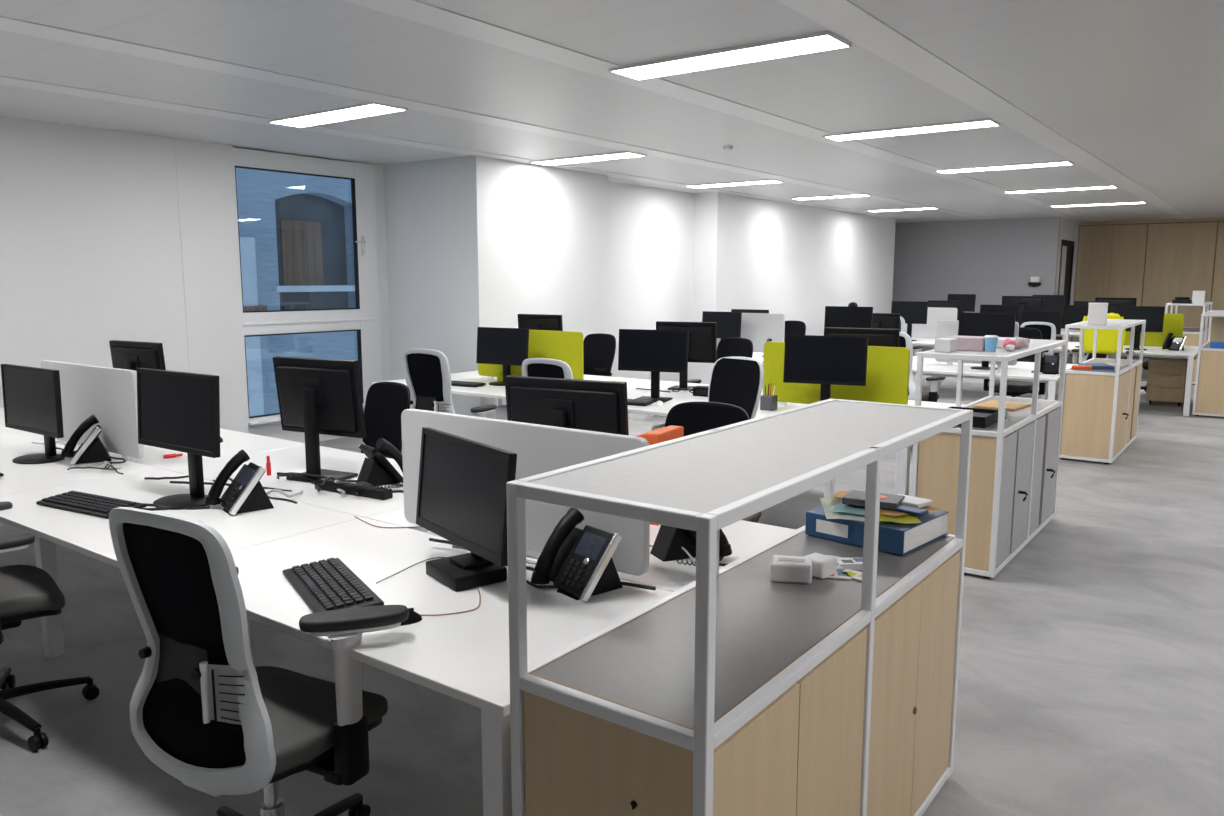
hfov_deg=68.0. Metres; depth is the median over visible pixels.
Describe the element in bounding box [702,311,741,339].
monitor
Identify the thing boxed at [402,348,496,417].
chair
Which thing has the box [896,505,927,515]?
notepad
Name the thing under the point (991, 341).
paper cup
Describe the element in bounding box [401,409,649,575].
screen
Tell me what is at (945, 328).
screen
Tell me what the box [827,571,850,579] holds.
leaflet
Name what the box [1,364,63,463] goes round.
monitor
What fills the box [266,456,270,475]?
marker pen
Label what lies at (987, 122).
recessed light
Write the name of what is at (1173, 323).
screen
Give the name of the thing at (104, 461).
cable
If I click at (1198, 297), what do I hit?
carton
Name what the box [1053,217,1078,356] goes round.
wall
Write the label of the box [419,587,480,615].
cable
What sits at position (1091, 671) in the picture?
floor
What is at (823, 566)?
box
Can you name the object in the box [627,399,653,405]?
keyboard
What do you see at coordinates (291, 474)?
cable
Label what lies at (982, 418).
document tray
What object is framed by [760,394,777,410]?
cup
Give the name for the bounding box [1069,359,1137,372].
countertop
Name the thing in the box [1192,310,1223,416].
shelf unit
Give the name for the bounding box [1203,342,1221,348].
countertop
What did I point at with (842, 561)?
print
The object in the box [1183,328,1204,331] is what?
countertop
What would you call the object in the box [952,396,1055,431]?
countertop
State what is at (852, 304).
webcam
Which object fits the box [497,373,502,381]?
cup
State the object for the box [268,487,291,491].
cable
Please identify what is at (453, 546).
cable
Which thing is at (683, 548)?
cable
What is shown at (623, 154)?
recessed light
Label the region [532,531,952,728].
countertop
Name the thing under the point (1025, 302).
monitor
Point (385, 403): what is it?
chair
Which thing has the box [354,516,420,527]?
cable
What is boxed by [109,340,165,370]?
monitor
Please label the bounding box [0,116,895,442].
wall
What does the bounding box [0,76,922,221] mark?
ceiling beam
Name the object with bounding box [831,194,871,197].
recessed light
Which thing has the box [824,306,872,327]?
monitor
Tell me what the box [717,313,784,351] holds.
screen
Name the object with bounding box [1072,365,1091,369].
folder
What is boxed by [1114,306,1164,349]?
monitor
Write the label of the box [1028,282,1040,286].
drip tray
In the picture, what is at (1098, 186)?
recessed light
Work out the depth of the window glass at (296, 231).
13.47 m
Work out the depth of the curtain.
13.70 m
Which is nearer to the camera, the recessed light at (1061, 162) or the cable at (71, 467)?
the cable at (71, 467)
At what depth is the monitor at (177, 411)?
3.55 m
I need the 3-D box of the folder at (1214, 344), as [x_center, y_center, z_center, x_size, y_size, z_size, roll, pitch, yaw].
[7.252,-0.749,10.779,0.220,0.070,0.200,6,10,36]
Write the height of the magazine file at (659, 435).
0.333 m
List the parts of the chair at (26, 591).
arm, leg, pad plate, seat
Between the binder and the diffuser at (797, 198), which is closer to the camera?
the binder
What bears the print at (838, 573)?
on the leaflet at (839, 575)
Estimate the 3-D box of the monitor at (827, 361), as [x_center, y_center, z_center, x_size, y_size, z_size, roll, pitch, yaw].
[1.388,-0.212,5.920,0.530,0.520,0.200,3,9,23]
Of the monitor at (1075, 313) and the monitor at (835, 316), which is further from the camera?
the monitor at (1075, 313)
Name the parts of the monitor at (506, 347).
casing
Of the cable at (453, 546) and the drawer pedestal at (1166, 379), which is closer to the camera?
the cable at (453, 546)
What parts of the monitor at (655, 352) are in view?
casing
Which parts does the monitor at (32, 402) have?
casing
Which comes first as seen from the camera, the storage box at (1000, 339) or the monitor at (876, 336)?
the storage box at (1000, 339)
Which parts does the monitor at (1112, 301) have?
mount plate, casing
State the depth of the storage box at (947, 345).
5.07 m
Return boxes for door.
[1054,239,1073,355]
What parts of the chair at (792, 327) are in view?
frame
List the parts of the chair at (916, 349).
frame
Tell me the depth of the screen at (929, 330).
13.31 m
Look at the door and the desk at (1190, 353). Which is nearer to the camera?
the desk at (1190, 353)
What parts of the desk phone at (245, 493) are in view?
silver trim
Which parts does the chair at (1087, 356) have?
frame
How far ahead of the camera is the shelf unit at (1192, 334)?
14.05 m
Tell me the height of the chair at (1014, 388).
1.085 m
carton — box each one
[1087,303,1107,324]
[1192,291,1204,303]
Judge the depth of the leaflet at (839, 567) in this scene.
2.53 m
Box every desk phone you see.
[61,414,111,464]
[205,449,273,515]
[356,438,402,488]
[531,508,622,601]
[650,525,731,565]
[1031,352,1060,374]
[1162,333,1186,350]
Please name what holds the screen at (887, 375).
on the desk at (490, 391)
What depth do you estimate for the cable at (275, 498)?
3.64 m
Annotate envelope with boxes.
[831,491,848,497]
[879,505,943,515]
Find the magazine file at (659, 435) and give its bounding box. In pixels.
[636,425,683,525]
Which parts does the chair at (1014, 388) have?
arm, seat, frame, arm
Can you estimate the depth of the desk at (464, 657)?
2.95 m
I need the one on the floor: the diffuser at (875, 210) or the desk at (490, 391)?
the desk at (490, 391)
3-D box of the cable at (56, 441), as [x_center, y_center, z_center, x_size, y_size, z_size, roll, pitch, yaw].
[-2.954,0.184,4.788,0.334,0.030,0.018,4,9,24]
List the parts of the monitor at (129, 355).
mount plate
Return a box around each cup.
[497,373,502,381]
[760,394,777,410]
[984,335,997,351]
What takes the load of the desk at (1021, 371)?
on the floor
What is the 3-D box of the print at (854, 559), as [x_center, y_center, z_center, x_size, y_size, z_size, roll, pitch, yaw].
[0.701,0.431,2.571,0.027,0.001,0.030,0,8,-3]
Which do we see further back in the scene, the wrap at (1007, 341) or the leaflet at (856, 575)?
the wrap at (1007, 341)
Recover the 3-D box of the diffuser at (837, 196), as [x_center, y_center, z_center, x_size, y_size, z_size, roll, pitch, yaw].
[3.366,-2.987,12.764,0.460,0.006,0.270,6,10,36]
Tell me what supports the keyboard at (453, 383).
on the desk at (490, 391)
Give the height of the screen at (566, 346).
0.455 m
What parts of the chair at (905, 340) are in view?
frame, seat, arm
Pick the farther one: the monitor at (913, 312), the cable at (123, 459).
the monitor at (913, 312)
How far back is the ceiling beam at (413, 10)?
5.29 m
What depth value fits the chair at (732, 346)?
8.46 m
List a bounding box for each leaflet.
[827,555,842,569]
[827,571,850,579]
[837,557,862,569]
[842,569,861,580]
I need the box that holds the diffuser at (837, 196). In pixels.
[833,195,867,197]
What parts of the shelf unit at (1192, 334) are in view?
panel, post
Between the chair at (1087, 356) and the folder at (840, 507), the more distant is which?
the chair at (1087, 356)
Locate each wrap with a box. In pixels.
[1002,338,1016,348]
[1005,344,1014,350]
[1015,337,1030,347]
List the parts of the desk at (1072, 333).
under frame, leg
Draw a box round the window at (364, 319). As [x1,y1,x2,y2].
[232,147,381,426]
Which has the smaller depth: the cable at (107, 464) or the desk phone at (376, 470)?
the desk phone at (376, 470)
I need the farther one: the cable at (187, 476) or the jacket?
the jacket
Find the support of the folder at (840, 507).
on the paper sheet
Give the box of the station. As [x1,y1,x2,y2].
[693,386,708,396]
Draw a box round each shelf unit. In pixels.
[506,398,972,815]
[911,339,1066,577]
[1059,319,1145,463]
[1165,302,1212,384]
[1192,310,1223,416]
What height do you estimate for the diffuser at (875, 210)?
0.006 m
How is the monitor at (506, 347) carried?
on the desk at (490, 391)
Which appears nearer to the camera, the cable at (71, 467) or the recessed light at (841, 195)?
the cable at (71, 467)
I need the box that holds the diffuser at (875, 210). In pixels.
[872,209,900,211]
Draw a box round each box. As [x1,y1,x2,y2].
[770,555,811,583]
[803,553,836,578]
[934,338,956,352]
[944,335,984,350]
[997,337,1015,347]
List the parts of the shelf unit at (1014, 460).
post, panel, post, post, shelf, post, door, door, post, door, door, post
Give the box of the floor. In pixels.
[0,356,1223,815]
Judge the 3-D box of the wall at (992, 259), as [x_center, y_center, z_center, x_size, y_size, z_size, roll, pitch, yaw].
[6.880,-2.426,18.699,4.130,2.800,0.100,6,10,36]
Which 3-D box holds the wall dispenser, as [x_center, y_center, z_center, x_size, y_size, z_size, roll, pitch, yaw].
[8.193,-2.449,17.576,0.240,0.200,0.120,6,10,36]
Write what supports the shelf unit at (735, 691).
on the floor
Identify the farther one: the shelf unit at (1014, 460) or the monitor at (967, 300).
the monitor at (967, 300)
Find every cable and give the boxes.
[31,441,65,444]
[67,467,116,469]
[83,461,120,468]
[105,464,122,474]
[106,455,125,463]
[141,503,209,510]
[144,475,188,479]
[170,481,229,485]
[266,489,302,497]
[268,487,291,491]
[268,496,296,503]
[277,472,327,478]
[277,473,299,478]
[315,477,337,491]
[334,480,345,496]
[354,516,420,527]
[357,482,403,492]
[376,557,445,583]
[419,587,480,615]
[429,538,457,545]
[452,545,536,563]
[526,580,559,592]
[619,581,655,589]
[649,545,695,561]
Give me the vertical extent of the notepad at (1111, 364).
0.020 m
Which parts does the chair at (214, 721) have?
knob, frame, knob, seat, arm, pad plate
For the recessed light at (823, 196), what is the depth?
13.04 m
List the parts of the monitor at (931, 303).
casing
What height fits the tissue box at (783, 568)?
0.053 m
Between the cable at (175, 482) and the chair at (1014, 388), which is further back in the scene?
the chair at (1014, 388)
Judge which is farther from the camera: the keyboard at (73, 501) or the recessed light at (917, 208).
the recessed light at (917, 208)
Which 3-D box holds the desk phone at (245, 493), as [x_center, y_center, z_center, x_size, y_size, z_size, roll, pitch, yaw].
[-1.452,0.281,3.513,0.215,0.218,0.248,-6,10,-38]
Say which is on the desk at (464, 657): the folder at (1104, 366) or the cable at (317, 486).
the cable at (317, 486)
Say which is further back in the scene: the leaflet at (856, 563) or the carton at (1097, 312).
the carton at (1097, 312)
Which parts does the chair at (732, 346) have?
frame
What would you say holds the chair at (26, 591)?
on the floor
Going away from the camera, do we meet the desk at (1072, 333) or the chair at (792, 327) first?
the chair at (792, 327)
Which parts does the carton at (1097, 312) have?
lid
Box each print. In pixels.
[837,572,847,575]
[841,560,853,562]
[843,571,856,575]
[853,558,862,561]
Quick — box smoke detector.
[723,145,732,150]
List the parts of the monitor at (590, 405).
mount plate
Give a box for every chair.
[0,501,98,751]
[109,507,408,815]
[361,382,410,458]
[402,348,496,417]
[522,358,572,378]
[583,333,615,376]
[665,401,760,522]
[688,337,752,383]
[708,357,763,418]
[784,320,805,341]
[899,332,945,401]
[900,316,922,355]
[983,327,1045,396]
[1020,322,1068,355]
[1072,349,1133,363]
[1125,356,1151,390]
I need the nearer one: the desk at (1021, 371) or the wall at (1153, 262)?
the desk at (1021, 371)
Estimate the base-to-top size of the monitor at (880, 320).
0.500 m
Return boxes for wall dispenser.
[1028,276,1040,286]
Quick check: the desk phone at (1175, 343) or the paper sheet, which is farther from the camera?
the desk phone at (1175, 343)
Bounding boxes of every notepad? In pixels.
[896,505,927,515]
[1106,363,1126,366]
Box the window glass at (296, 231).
[236,168,357,415]
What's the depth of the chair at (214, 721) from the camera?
2.17 m
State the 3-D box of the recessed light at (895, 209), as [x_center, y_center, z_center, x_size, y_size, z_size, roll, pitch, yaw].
[4.675,-3.369,15.438,0.594,0.019,0.294,6,10,36]
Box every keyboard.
[36,491,145,518]
[283,558,383,612]
[451,380,485,386]
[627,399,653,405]
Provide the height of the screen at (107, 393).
0.450 m
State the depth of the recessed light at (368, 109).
6.46 m
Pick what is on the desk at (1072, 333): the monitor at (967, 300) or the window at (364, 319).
the monitor at (967, 300)
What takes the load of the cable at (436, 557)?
on the desk at (464, 657)
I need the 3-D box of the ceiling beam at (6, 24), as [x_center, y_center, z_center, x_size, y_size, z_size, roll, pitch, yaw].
[0.787,-2.471,9.048,0.240,0.007,22.300,6,10,36]
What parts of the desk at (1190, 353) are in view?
leg, under frame, leg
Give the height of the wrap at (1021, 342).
0.068 m
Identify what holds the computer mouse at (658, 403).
on the desk at (490, 391)
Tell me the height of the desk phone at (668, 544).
0.218 m
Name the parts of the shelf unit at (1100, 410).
post, post, panel, post, shelf, post, door, door, post, door, door, post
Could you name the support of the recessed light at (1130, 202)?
in the ceiling
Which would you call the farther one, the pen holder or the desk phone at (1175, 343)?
the desk phone at (1175, 343)
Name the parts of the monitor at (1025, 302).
mount plate, casing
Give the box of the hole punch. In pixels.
[1172,297,1191,303]
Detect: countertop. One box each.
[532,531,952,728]
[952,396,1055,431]
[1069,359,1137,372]
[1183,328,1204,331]
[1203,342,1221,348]
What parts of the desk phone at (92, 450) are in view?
silver trim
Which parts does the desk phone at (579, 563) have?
silver trim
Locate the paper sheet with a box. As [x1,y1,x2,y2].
[820,498,888,521]
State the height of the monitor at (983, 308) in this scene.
0.540 m
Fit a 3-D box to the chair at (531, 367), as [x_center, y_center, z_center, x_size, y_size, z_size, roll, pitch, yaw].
[-0.282,0.191,6.225,0.703,1.115,0.675,5,10,32]
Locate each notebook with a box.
[842,490,904,509]
[896,494,931,507]
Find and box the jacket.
[1079,313,1124,353]
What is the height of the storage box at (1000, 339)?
0.050 m
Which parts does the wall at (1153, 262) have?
door, door, door, door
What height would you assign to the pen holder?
0.185 m
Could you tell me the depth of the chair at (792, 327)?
11.95 m
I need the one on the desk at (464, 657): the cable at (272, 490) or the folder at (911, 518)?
the cable at (272, 490)
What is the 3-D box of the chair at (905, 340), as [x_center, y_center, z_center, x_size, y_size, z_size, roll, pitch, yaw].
[2.818,-0.171,8.656,0.675,1.150,0.703,-6,10,-38]
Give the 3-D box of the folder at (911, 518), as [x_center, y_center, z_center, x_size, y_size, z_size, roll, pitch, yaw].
[0.866,0.328,2.788,0.130,0.006,0.180,1,8,6]
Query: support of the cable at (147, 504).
on the desk at (464, 657)
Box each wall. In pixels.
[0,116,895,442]
[892,217,1059,355]
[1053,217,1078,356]
[1069,227,1078,355]
[1070,217,1223,358]
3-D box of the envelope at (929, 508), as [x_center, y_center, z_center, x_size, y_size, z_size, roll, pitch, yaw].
[0.914,0.313,2.851,0.200,0.006,0.150,-3,9,-23]
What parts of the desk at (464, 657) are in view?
leg, leg, power strip, leg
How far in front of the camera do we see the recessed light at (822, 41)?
4.78 m
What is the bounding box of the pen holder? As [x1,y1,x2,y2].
[760,383,777,410]
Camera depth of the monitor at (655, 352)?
6.61 m
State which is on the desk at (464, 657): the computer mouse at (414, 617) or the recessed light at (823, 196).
the computer mouse at (414, 617)
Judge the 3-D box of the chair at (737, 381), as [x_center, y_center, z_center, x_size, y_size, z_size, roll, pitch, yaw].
[0.511,0.313,5.154,0.675,1.175,0.703,-6,10,-38]
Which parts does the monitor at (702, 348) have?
casing, mount plate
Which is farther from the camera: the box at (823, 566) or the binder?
the binder
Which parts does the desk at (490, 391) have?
leg, leg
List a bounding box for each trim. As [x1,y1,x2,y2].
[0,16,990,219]
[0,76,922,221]
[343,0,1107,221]
[776,0,1192,218]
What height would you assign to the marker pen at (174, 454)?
0.020 m
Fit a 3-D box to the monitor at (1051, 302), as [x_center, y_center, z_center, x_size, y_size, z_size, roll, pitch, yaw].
[7.500,-1.635,15.608,0.520,0.620,0.212,6,10,36]
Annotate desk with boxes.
[0,407,794,815]
[372,371,965,494]
[650,352,1076,415]
[911,337,1197,415]
[1056,328,1079,363]
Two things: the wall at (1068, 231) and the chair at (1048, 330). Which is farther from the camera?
the wall at (1068, 231)
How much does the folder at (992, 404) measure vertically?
0.015 m
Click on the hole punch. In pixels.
(1178, 300)
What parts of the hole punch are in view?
lid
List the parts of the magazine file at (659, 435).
lid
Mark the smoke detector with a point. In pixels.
(728, 147)
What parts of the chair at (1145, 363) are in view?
seat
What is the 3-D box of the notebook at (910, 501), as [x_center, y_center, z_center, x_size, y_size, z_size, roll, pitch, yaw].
[0.944,0.297,2.889,0.090,0.014,0.120,-8,11,-43]
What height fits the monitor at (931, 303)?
0.570 m
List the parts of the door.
light panel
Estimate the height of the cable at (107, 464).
0.030 m
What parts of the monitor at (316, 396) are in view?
mount plate, casing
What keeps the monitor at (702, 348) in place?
on the desk at (490, 391)
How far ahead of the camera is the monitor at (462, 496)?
2.63 m
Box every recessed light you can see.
[268,102,407,127]
[529,151,646,165]
[609,30,851,80]
[685,179,783,187]
[791,195,835,199]
[823,118,1000,140]
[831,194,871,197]
[866,208,905,211]
[903,207,938,209]
[935,160,1073,173]
[1003,185,1117,193]
[1050,201,1146,206]
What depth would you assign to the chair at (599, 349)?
9.09 m
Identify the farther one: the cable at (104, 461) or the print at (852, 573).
the cable at (104, 461)
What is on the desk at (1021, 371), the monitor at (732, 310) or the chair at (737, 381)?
the monitor at (732, 310)
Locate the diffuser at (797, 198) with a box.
[796,197,831,199]
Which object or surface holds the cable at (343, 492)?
on the desk at (464, 657)
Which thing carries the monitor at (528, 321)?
on the desk at (490, 391)
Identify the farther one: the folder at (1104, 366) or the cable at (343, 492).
the folder at (1104, 366)
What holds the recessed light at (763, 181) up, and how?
in the ceiling
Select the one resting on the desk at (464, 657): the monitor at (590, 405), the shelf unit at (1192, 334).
the monitor at (590, 405)
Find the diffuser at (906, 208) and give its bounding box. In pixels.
[906,208,935,209]
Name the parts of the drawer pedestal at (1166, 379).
drawer, drawer, drawer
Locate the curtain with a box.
[280,219,323,285]
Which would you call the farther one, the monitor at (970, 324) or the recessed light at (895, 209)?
the recessed light at (895, 209)
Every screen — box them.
[40,360,143,460]
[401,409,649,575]
[478,330,583,379]
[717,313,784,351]
[763,341,909,405]
[905,307,956,337]
[935,320,1018,366]
[1113,313,1183,346]
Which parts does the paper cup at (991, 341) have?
lid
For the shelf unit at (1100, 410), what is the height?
1.220 m
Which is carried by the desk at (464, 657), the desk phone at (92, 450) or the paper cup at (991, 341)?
the desk phone at (92, 450)
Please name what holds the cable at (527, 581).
on the desk at (464, 657)
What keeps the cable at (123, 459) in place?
on the desk at (464, 657)
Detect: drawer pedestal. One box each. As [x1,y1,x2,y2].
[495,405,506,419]
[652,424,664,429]
[1146,357,1187,405]
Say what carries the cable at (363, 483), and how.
on the desk at (464, 657)
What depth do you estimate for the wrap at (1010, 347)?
5.13 m
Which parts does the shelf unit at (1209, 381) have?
post, post, post, panel, shelf, panel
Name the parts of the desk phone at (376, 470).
handset cord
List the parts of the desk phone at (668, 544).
handset cord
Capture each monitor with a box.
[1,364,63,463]
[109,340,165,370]
[137,368,219,509]
[272,356,365,482]
[416,427,516,591]
[476,327,528,385]
[505,375,628,435]
[518,314,562,330]
[618,329,688,402]
[656,321,716,390]
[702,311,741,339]
[731,309,768,312]
[783,335,867,400]
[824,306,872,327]
[824,327,899,346]
[872,313,899,328]
[891,301,927,340]
[928,300,960,338]
[947,294,975,311]
[958,312,1015,369]
[980,304,1019,322]
[1002,296,1043,326]
[1020,310,1061,333]
[1032,295,1065,314]
[1066,305,1110,347]
[1074,301,1094,304]
[1095,297,1136,312]
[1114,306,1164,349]
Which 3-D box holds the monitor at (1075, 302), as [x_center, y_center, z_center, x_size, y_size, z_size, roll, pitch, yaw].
[8.052,-1.537,15.272,0.520,0.520,0.212,6,10,36]
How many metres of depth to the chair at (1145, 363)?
12.68 m
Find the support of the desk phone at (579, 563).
on the desk at (464, 657)
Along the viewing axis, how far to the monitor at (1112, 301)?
12.28 m
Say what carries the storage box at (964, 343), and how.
on the shelf unit at (1014, 460)
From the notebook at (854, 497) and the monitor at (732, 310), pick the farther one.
the monitor at (732, 310)
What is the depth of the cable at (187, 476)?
4.04 m
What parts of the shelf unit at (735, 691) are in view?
post, panel, post, post, shelf, door, post, door, post, door, door, post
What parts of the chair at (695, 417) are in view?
frame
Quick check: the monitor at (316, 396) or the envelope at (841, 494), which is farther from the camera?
the monitor at (316, 396)
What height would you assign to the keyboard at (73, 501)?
0.031 m
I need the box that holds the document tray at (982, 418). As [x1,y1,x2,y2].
[949,406,997,427]
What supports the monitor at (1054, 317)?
on the desk at (1190, 353)
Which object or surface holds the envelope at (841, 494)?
on the folder at (840, 507)
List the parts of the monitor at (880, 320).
mount plate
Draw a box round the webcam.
[848,302,857,306]
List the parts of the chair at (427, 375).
frame, pad plate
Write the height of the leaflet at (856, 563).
0.019 m
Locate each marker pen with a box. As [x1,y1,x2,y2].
[163,453,182,458]
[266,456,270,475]
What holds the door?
in the wall at (1068, 231)
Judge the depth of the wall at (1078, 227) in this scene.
19.04 m
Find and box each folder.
[832,498,898,517]
[879,512,921,523]
[973,400,1030,410]
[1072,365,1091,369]
[1078,363,1113,369]
[1210,341,1223,348]
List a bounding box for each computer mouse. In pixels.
[400,608,421,625]
[655,400,663,405]
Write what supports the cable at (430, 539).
on the desk at (464, 657)
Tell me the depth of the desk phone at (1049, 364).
8.53 m
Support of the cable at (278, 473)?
on the desk at (464, 657)
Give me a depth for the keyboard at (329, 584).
2.55 m
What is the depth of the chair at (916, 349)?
12.06 m
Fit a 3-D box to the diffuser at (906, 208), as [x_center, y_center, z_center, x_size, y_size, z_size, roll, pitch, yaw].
[5.145,-3.317,15.094,0.480,0.006,0.270,6,10,36]
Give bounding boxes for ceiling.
[0,0,1223,222]
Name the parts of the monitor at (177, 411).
casing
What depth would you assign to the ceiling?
5.54 m
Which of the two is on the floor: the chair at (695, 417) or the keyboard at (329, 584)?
the chair at (695, 417)
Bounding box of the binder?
[805,506,948,555]
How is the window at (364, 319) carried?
in the wall at (106, 235)
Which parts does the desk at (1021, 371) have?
under frame, leg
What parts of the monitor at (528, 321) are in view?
mount plate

